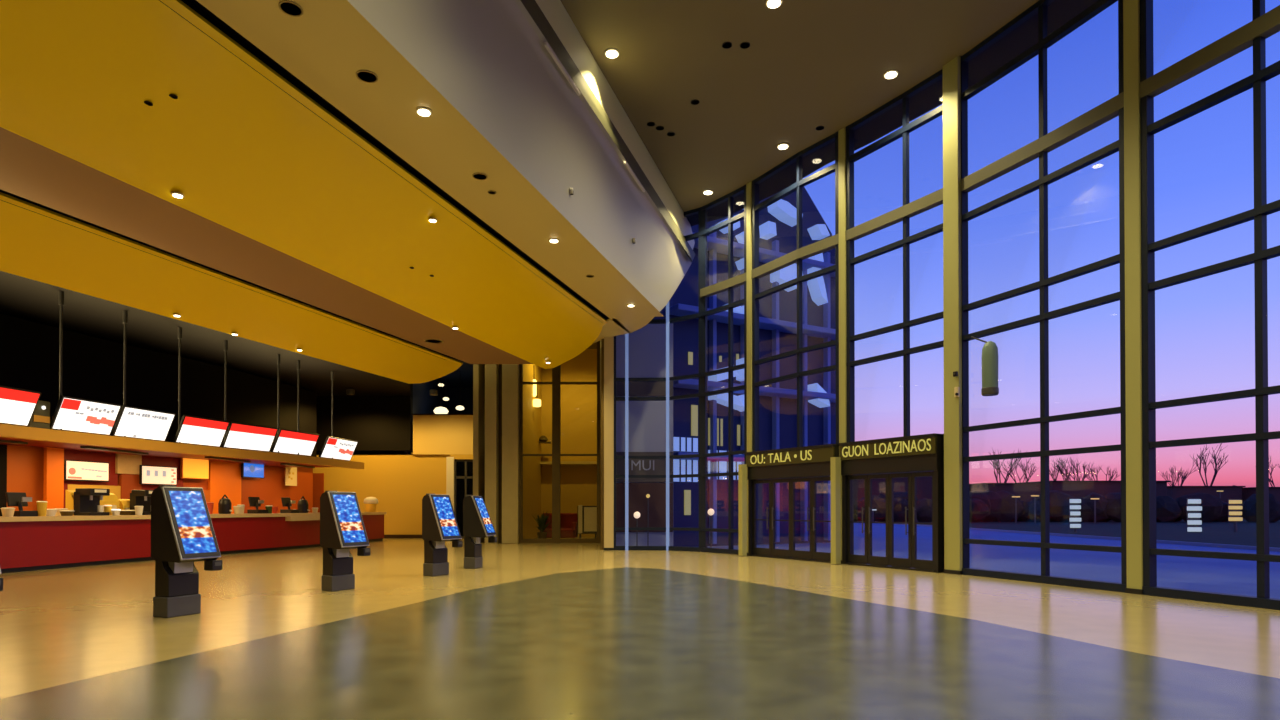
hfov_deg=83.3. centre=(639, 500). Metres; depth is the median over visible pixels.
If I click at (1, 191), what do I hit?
trim
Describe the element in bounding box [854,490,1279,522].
hedge
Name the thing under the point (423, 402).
wall
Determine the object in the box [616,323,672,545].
glass panel
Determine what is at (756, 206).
window
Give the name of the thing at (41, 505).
tub
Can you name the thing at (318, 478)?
wall panel
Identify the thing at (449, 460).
trim
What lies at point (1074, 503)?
pillar
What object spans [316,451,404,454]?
wall
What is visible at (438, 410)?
pendant lamp
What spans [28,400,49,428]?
speaker box
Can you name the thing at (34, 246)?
ceiling
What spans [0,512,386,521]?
countertop
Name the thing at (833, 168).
window
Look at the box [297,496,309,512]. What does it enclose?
urn
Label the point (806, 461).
sign
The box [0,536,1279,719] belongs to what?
floor
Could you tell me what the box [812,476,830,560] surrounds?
door
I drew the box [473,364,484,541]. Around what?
wall
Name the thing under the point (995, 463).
bare tree
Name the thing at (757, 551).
door
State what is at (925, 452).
sign
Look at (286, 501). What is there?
monitor
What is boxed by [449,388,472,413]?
wall
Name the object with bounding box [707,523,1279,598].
ground
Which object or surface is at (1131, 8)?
column
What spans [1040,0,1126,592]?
window
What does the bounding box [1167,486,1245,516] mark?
building
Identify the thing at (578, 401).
wall
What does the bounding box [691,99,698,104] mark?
sprinkler
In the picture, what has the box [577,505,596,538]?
stand
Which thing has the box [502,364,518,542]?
pillar
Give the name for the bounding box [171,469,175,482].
picture
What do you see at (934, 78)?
window
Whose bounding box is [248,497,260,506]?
monitor
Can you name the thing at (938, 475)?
door frame
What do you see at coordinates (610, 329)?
ceiling
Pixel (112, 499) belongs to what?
popcorn
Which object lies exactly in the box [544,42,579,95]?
ceiling vent
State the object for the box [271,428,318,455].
menu board
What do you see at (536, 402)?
wall lamp
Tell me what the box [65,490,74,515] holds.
display box
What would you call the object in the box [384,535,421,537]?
baseboard
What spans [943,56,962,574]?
column
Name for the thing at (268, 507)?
paper cup
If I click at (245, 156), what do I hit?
ceiling
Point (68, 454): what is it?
wall panel
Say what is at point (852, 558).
door
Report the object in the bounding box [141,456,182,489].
wall panel
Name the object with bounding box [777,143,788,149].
recessed light
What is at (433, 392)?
ceiling lamp
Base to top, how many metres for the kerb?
0.120 m
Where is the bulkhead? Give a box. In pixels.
[347,0,694,311]
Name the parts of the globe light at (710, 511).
post, globe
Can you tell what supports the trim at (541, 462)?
attached to the wall at (578, 401)
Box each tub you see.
[36,501,46,515]
[111,509,120,514]
[206,502,213,513]
[364,497,377,511]
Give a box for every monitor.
[5,492,27,505]
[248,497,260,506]
[281,497,291,506]
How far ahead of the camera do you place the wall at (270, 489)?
26.74 m
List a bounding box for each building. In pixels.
[653,182,835,546]
[854,476,931,502]
[969,483,1005,491]
[994,481,1170,501]
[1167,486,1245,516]
[1242,487,1279,503]
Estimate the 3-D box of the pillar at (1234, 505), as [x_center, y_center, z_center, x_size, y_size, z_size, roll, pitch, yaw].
[34.710,0.889,41.989,0.748,1.976,0.170,0,-1,0]
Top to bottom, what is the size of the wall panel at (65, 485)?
1.950 m
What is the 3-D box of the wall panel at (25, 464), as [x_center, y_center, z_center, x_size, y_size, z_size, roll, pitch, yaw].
[-15.338,0.077,17.973,0.100,2.860,0.980,0,-1,10]
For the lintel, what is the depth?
30.88 m
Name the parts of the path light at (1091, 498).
post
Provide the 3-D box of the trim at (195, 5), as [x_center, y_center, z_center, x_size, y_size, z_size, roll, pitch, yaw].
[-5.039,-5.316,6.747,0.307,0.250,30.774,0,-1,17]
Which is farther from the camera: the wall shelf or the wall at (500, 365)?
the wall shelf
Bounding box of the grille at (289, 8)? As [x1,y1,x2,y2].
[280,2,300,15]
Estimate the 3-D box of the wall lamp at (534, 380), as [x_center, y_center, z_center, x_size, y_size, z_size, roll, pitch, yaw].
[-4.497,-5.081,30.546,0.220,1.320,0.220,0,-1,0]
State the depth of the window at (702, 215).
21.71 m
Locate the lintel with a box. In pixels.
[450,455,472,458]
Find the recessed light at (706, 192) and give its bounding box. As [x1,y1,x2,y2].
[703,190,712,194]
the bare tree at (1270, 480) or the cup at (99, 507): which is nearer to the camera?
the cup at (99, 507)
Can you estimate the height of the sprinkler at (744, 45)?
0.012 m
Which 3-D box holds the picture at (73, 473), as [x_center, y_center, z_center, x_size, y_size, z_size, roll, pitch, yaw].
[-14.927,-0.725,19.019,0.018,0.285,0.375,0,-1,11]
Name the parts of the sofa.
seat, backrest, armrest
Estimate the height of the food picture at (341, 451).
0.193 m
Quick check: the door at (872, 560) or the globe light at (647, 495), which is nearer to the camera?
the door at (872, 560)
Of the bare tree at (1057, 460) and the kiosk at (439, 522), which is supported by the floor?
the kiosk at (439, 522)
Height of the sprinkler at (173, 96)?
0.012 m
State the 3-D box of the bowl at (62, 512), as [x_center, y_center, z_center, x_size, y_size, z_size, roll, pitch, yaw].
[-12.886,0.276,16.190,0.269,0.130,0.273,0,-1,10]
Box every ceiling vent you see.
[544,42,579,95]
[624,161,644,191]
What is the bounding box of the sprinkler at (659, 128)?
[656,126,663,130]
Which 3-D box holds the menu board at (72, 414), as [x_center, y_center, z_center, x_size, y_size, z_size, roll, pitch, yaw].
[-12.536,-1.910,16.309,0.371,0.731,1.446,0,-1,10]
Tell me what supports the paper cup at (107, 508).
on the counter at (27, 543)
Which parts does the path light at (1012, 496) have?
post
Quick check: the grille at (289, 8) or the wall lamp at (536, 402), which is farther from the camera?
the wall lamp at (536, 402)
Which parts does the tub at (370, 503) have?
lid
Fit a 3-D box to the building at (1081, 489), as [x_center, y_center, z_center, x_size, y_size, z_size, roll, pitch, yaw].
[50.876,0.035,84.003,12.962,4.297,12.500,0,-1,0]
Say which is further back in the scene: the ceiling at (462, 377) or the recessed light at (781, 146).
the ceiling at (462, 377)
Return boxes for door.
[454,459,472,537]
[753,479,770,555]
[771,478,790,557]
[791,477,811,558]
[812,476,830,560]
[847,475,867,563]
[867,474,888,565]
[889,472,911,567]
[912,471,933,569]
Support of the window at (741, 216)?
on the floor
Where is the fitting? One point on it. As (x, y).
(990, 349)
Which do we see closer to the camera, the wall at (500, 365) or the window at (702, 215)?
the window at (702, 215)
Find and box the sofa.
[540,513,577,538]
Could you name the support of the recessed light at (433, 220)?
in the ceiling at (245, 156)
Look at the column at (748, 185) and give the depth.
20.02 m
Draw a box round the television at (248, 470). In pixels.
[241,463,263,478]
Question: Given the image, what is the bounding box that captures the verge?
[907,518,1279,547]
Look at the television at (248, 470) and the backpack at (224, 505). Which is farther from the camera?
the television at (248, 470)
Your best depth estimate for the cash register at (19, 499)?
15.21 m
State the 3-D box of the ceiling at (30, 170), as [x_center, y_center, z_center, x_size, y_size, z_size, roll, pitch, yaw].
[-9.051,-4.583,7.740,11.676,0.001,31.400,0,-1,0]
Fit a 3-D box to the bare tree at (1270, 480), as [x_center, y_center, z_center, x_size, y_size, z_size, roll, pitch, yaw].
[100.957,-2.429,113.675,6.780,9.742,6.033,0,-1,0]
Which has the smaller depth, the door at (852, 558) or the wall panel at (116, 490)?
the door at (852, 558)
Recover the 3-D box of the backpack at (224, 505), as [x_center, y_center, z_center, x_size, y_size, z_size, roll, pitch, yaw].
[-12.048,0.101,20.925,0.359,0.563,0.359,0,-1,-29]
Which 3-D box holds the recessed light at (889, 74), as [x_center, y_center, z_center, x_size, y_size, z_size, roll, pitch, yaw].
[5.246,-8.903,15.048,0.312,0.030,0.312,0,-1,0]
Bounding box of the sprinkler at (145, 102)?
[144,101,152,105]
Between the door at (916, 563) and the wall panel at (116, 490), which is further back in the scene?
the wall panel at (116, 490)
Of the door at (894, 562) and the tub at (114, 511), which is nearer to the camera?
the door at (894, 562)
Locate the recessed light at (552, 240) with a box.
[549,238,558,242]
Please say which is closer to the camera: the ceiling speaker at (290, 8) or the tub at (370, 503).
the ceiling speaker at (290, 8)
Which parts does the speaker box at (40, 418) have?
panel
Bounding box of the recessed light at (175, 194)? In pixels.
[171,192,183,197]
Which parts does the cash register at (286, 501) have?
cash drawer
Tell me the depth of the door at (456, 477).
30.96 m
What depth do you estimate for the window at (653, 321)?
22.36 m
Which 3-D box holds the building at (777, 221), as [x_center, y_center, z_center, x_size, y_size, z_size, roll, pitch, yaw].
[4.200,-7.209,32.254,14.320,18.000,7.900,0,-1,-29]
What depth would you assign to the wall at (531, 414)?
30.03 m
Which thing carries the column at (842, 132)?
on the floor
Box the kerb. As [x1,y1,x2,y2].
[863,521,1279,551]
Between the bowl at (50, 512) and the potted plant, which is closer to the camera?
the bowl at (50, 512)
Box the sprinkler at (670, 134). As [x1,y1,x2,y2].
[667,132,674,136]
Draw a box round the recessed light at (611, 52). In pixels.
[604,48,619,57]
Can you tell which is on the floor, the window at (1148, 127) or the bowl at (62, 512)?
the window at (1148, 127)
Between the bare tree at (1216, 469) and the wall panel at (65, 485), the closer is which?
the wall panel at (65, 485)
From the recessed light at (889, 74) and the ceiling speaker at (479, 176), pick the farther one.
the recessed light at (889, 74)
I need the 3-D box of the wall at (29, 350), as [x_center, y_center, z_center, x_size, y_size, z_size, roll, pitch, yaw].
[-14.913,-2.977,19.229,0.702,3.010,20.510,0,-1,9]
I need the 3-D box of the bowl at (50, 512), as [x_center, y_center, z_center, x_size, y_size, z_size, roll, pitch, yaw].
[-12.911,0.258,15.754,0.248,0.160,0.252,0,-1,9]
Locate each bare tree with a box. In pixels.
[989,449,1026,482]
[1000,461,1036,482]
[1049,457,1076,480]
[1053,459,1093,480]
[1085,462,1118,480]
[1159,462,1200,485]
[1191,443,1227,485]
[1269,455,1279,486]
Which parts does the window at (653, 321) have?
light mullion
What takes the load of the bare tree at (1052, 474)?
on the verge
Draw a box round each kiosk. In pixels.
[0,569,2,590]
[151,485,222,617]
[320,491,370,591]
[422,493,462,575]
[463,495,496,568]
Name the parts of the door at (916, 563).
handle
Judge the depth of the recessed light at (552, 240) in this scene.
14.23 m
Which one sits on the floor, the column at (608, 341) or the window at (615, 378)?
the column at (608, 341)
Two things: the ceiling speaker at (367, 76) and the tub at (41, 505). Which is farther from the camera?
the tub at (41, 505)
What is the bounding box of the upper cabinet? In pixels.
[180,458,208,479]
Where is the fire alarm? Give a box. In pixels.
[954,387,959,396]
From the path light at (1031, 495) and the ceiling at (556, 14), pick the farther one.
the path light at (1031, 495)
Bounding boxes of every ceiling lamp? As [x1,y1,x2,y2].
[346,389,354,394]
[430,389,437,395]
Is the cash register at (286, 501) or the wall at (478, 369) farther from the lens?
the wall at (478, 369)
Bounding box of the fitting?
[971,336,998,395]
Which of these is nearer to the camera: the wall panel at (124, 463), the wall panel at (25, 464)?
the wall panel at (25, 464)
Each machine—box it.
[74,488,109,515]
[130,490,152,514]
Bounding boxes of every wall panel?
[0,444,6,515]
[7,445,43,510]
[43,447,63,515]
[64,449,117,485]
[64,484,67,507]
[68,484,120,498]
[115,454,141,473]
[119,474,140,498]
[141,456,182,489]
[203,490,209,501]
[208,461,240,513]
[313,473,323,512]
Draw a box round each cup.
[97,505,102,511]
[104,505,111,514]
[134,506,143,514]
[265,505,272,512]
[272,507,277,512]
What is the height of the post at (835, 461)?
2.500 m
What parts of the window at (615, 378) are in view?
light mullion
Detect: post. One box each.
[738,464,746,555]
[831,457,840,563]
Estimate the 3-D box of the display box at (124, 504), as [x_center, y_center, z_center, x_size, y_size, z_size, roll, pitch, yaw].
[-12.960,0.159,18.180,0.225,0.400,0.400,0,-1,10]
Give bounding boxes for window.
[519,341,599,542]
[614,333,628,549]
[628,302,668,550]
[669,207,706,551]
[700,0,1279,607]
[701,194,732,553]
[728,185,746,554]
[752,153,802,451]
[797,131,838,443]
[846,93,909,441]
[904,69,943,353]
[961,0,1049,582]
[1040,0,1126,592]
[1256,60,1279,609]
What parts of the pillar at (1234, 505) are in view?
lit panel, lit panel, lit panel, lit panel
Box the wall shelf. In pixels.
[539,435,551,443]
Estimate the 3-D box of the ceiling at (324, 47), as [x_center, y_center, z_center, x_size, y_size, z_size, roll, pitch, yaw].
[-4.302,-5.239,7.021,9.934,0.001,29.949,0,-1,0]
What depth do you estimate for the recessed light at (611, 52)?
14.32 m
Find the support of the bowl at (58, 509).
on the counter at (27, 543)
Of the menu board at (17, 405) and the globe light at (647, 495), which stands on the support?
the menu board at (17, 405)
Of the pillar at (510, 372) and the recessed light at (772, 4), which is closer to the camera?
the recessed light at (772, 4)
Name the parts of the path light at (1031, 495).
post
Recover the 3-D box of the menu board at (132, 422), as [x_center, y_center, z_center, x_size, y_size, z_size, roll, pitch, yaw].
[-12.264,-1.897,17.824,0.368,0.731,1.503,0,-1,10]
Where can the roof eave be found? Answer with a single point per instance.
(1059, 12)
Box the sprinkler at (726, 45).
[722,42,731,48]
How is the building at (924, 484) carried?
on the verge
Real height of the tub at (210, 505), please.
0.330 m
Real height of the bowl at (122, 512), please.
0.130 m
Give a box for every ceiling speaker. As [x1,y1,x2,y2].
[278,0,302,16]
[356,70,377,82]
[424,339,443,343]
[472,173,487,179]
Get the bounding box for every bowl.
[0,507,14,516]
[46,509,56,515]
[55,508,67,515]
[60,510,73,515]
[120,510,135,514]
[233,506,242,513]
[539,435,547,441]
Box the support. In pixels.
[0,291,363,468]
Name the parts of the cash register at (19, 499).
cash drawer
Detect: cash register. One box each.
[5,492,37,516]
[247,497,267,513]
[280,497,299,512]
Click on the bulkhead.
(490, 60)
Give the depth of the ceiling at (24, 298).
20.42 m
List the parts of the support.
strip light, hanging rod, hanging rod, hanging rod, canopy, hanging rod, strip light, hanging rod, strip light, hanging rod, hanging rod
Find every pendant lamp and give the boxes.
[433,407,448,413]
[456,405,463,409]
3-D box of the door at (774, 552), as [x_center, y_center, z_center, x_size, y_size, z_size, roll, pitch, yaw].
[3.689,0.450,18.855,0.124,2.050,0.731,0,-1,-32]
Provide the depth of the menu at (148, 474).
21.45 m
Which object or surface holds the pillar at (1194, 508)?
on the ground
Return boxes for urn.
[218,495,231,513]
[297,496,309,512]
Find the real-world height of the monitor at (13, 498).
0.300 m
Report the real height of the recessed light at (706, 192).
0.030 m
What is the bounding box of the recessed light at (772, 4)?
[765,0,782,8]
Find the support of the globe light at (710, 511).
on the ground
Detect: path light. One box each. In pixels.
[1012,496,1019,523]
[1031,495,1038,523]
[1091,498,1098,523]
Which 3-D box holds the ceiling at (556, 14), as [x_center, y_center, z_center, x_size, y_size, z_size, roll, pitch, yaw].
[-2.915,-8.607,7.863,0.001,0.750,32.953,0,-1,17]
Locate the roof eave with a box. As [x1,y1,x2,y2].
[686,0,1097,225]
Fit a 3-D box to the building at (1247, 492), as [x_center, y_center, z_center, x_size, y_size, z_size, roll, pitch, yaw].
[87.829,0.306,96.001,19.879,3.963,12.500,0,-1,0]
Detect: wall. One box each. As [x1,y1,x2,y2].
[0,314,316,456]
[118,466,312,513]
[313,455,449,534]
[316,384,412,450]
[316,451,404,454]
[405,379,448,454]
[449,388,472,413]
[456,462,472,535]
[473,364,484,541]
[498,364,501,542]
[523,364,540,538]
[541,349,596,535]
[600,339,603,549]
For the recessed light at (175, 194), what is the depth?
10.01 m
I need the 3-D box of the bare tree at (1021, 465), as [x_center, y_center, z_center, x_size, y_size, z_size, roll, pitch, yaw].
[60.177,-2.263,114.225,6.027,9.419,5.908,0,-1,0]
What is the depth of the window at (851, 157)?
16.50 m
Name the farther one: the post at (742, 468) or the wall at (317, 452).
the wall at (317, 452)
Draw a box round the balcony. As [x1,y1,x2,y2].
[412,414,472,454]
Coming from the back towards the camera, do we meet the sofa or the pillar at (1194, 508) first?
the pillar at (1194, 508)
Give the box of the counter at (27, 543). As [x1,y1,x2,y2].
[0,512,386,573]
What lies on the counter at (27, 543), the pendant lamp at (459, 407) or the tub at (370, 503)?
the tub at (370, 503)
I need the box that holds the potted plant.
[533,510,549,538]
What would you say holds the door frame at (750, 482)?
on the floor
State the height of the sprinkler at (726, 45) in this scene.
0.012 m
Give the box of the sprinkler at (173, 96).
[169,94,177,98]
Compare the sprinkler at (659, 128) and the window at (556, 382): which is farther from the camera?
the window at (556, 382)
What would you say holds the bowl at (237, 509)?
on the counter at (27, 543)
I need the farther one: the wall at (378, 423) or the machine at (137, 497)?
the wall at (378, 423)
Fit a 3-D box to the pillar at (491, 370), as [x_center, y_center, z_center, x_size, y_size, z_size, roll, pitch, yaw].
[-5.535,-2.215,26.920,0.430,7.600,0.500,0,-1,0]
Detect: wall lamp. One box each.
[533,379,536,396]
[533,399,540,406]
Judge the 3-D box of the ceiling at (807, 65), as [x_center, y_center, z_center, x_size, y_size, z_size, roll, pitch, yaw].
[-4.325,-9.119,15.080,28.350,0.400,46.000,0,-1,0]
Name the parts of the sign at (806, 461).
sign panel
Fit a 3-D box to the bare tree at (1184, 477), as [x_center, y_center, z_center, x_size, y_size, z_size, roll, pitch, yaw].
[86.797,-2.104,116.356,7.123,9.138,5.137,0,-1,0]
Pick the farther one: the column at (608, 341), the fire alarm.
the column at (608, 341)
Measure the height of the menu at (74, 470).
0.538 m
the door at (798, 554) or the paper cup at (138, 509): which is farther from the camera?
the door at (798, 554)
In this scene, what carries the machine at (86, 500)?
on the counter at (27, 543)
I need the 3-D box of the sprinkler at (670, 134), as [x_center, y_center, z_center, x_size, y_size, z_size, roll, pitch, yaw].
[0.752,-8.892,17.471,0.200,0.012,0.200,0,-1,0]
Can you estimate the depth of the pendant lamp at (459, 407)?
32.91 m
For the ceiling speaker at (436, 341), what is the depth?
20.18 m
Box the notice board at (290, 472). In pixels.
[285,467,296,485]
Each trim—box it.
[0,189,457,359]
[159,0,609,319]
[446,457,453,509]
[540,461,596,464]
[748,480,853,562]
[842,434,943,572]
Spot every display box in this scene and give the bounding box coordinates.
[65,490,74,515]
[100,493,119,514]
[118,499,129,509]
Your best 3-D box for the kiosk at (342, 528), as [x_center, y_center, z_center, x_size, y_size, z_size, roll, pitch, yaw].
[-4.774,0.644,11.657,0.597,1.615,0.530,0,-1,30]
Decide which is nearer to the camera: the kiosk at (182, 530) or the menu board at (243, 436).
the kiosk at (182, 530)
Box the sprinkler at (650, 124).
[647,122,654,126]
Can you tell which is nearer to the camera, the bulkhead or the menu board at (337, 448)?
the bulkhead
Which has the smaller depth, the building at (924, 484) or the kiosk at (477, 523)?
the kiosk at (477, 523)
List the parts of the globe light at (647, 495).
post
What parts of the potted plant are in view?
pot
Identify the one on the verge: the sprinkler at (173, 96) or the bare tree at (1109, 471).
the bare tree at (1109, 471)
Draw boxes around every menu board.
[0,385,40,426]
[50,395,121,435]
[111,405,174,441]
[173,415,228,446]
[221,422,277,451]
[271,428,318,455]
[319,436,357,460]
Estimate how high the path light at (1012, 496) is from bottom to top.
2.349 m
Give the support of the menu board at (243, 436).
on the support
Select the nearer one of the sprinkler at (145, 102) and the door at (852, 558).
the sprinkler at (145, 102)
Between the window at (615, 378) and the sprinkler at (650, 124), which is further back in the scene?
the window at (615, 378)
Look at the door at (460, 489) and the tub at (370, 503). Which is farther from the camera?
the door at (460, 489)
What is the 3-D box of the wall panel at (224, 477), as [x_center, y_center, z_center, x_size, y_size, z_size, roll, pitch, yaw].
[-13.914,0.131,24.136,0.100,2.860,1.387,0,-1,10]
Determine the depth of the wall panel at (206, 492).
23.34 m
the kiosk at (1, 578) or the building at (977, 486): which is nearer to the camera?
the kiosk at (1, 578)
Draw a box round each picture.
[68,468,81,478]
[86,416,114,426]
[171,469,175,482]
[338,448,352,454]
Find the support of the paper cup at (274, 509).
on the counter at (27, 543)
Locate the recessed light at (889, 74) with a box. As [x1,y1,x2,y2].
[883,69,898,78]
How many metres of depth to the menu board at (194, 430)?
19.50 m
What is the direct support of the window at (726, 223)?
on the floor
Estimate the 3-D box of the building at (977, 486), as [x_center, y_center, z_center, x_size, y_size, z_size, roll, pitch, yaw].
[49.821,0.011,100.004,9.078,4.623,10.500,0,-1,0]
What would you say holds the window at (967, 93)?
on the floor
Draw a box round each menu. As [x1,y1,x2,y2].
[64,460,108,481]
[139,465,176,485]
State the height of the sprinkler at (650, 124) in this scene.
0.012 m
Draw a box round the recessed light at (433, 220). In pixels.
[428,218,436,222]
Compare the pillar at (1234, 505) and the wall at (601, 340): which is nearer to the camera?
the wall at (601, 340)
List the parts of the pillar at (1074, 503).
lit panel, lit panel, lit panel, lit panel, lit panel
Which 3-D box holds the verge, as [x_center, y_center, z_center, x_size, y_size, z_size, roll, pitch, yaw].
[100.000,2.611,128.982,320.000,0.070,242.000,0,-1,0]
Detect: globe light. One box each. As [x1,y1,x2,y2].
[634,512,639,545]
[646,494,649,545]
[708,509,713,547]
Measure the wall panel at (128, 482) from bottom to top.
2.300 m
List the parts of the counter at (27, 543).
kick plate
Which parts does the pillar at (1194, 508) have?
lit panel, lit panel, lit panel, lit panel, lit panel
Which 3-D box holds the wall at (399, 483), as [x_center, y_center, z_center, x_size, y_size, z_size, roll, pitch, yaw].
[-12.575,-0.178,31.153,8.850,3.600,0.300,0,-1,0]
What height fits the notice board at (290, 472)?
0.750 m
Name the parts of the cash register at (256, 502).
cash drawer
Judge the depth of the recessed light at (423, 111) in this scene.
9.60 m
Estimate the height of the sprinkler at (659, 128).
0.012 m
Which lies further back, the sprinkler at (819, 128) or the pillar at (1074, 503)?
the pillar at (1074, 503)
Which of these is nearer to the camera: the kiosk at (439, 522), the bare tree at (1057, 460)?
the kiosk at (439, 522)
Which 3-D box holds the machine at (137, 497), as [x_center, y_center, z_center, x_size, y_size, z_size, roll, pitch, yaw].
[-12.531,0.044,18.274,0.465,0.630,0.500,0,-1,11]
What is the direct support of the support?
hanging from the ceiling at (24, 298)
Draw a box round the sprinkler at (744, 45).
[740,42,749,48]
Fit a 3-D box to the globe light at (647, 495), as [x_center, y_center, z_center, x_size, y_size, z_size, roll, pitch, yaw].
[0.273,0.737,24.595,0.133,1.935,0.140,0,-1,0]
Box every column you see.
[604,336,613,549]
[746,181,751,555]
[838,127,846,563]
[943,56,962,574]
[1123,0,1142,594]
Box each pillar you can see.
[485,364,498,542]
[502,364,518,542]
[1069,498,1080,531]
[1187,498,1201,531]
[1228,499,1242,531]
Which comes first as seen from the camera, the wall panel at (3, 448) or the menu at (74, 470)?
the wall panel at (3, 448)
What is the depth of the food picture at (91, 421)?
16.63 m
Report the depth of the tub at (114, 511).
17.20 m
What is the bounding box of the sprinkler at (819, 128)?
[816,126,823,130]
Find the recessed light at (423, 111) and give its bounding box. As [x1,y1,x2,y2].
[416,107,431,115]
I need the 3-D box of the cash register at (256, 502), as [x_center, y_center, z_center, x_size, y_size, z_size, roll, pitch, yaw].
[-11.685,0.137,22.024,0.400,0.511,0.420,0,-1,16]
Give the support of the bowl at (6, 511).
on the counter at (27, 543)
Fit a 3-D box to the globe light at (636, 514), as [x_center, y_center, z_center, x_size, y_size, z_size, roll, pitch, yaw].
[-0.102,1.037,24.592,0.228,1.336,0.240,0,-1,0]
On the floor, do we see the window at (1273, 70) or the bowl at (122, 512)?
the window at (1273, 70)
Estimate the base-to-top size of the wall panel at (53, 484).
2.860 m
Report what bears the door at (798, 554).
attached to the door frame at (750, 482)
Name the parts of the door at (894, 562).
handle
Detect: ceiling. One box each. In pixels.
[0,0,606,368]
[0,127,531,363]
[0,192,462,383]
[0,271,409,395]
[196,0,662,332]
[436,360,472,387]
[535,0,694,249]
[560,0,1038,211]
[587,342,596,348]
[594,318,628,342]
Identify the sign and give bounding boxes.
[745,444,838,479]
[839,433,943,474]
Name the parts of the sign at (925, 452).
sign panel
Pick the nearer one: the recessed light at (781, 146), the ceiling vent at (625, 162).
the ceiling vent at (625, 162)
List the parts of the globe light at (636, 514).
post, globe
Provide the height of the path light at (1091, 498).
2.182 m

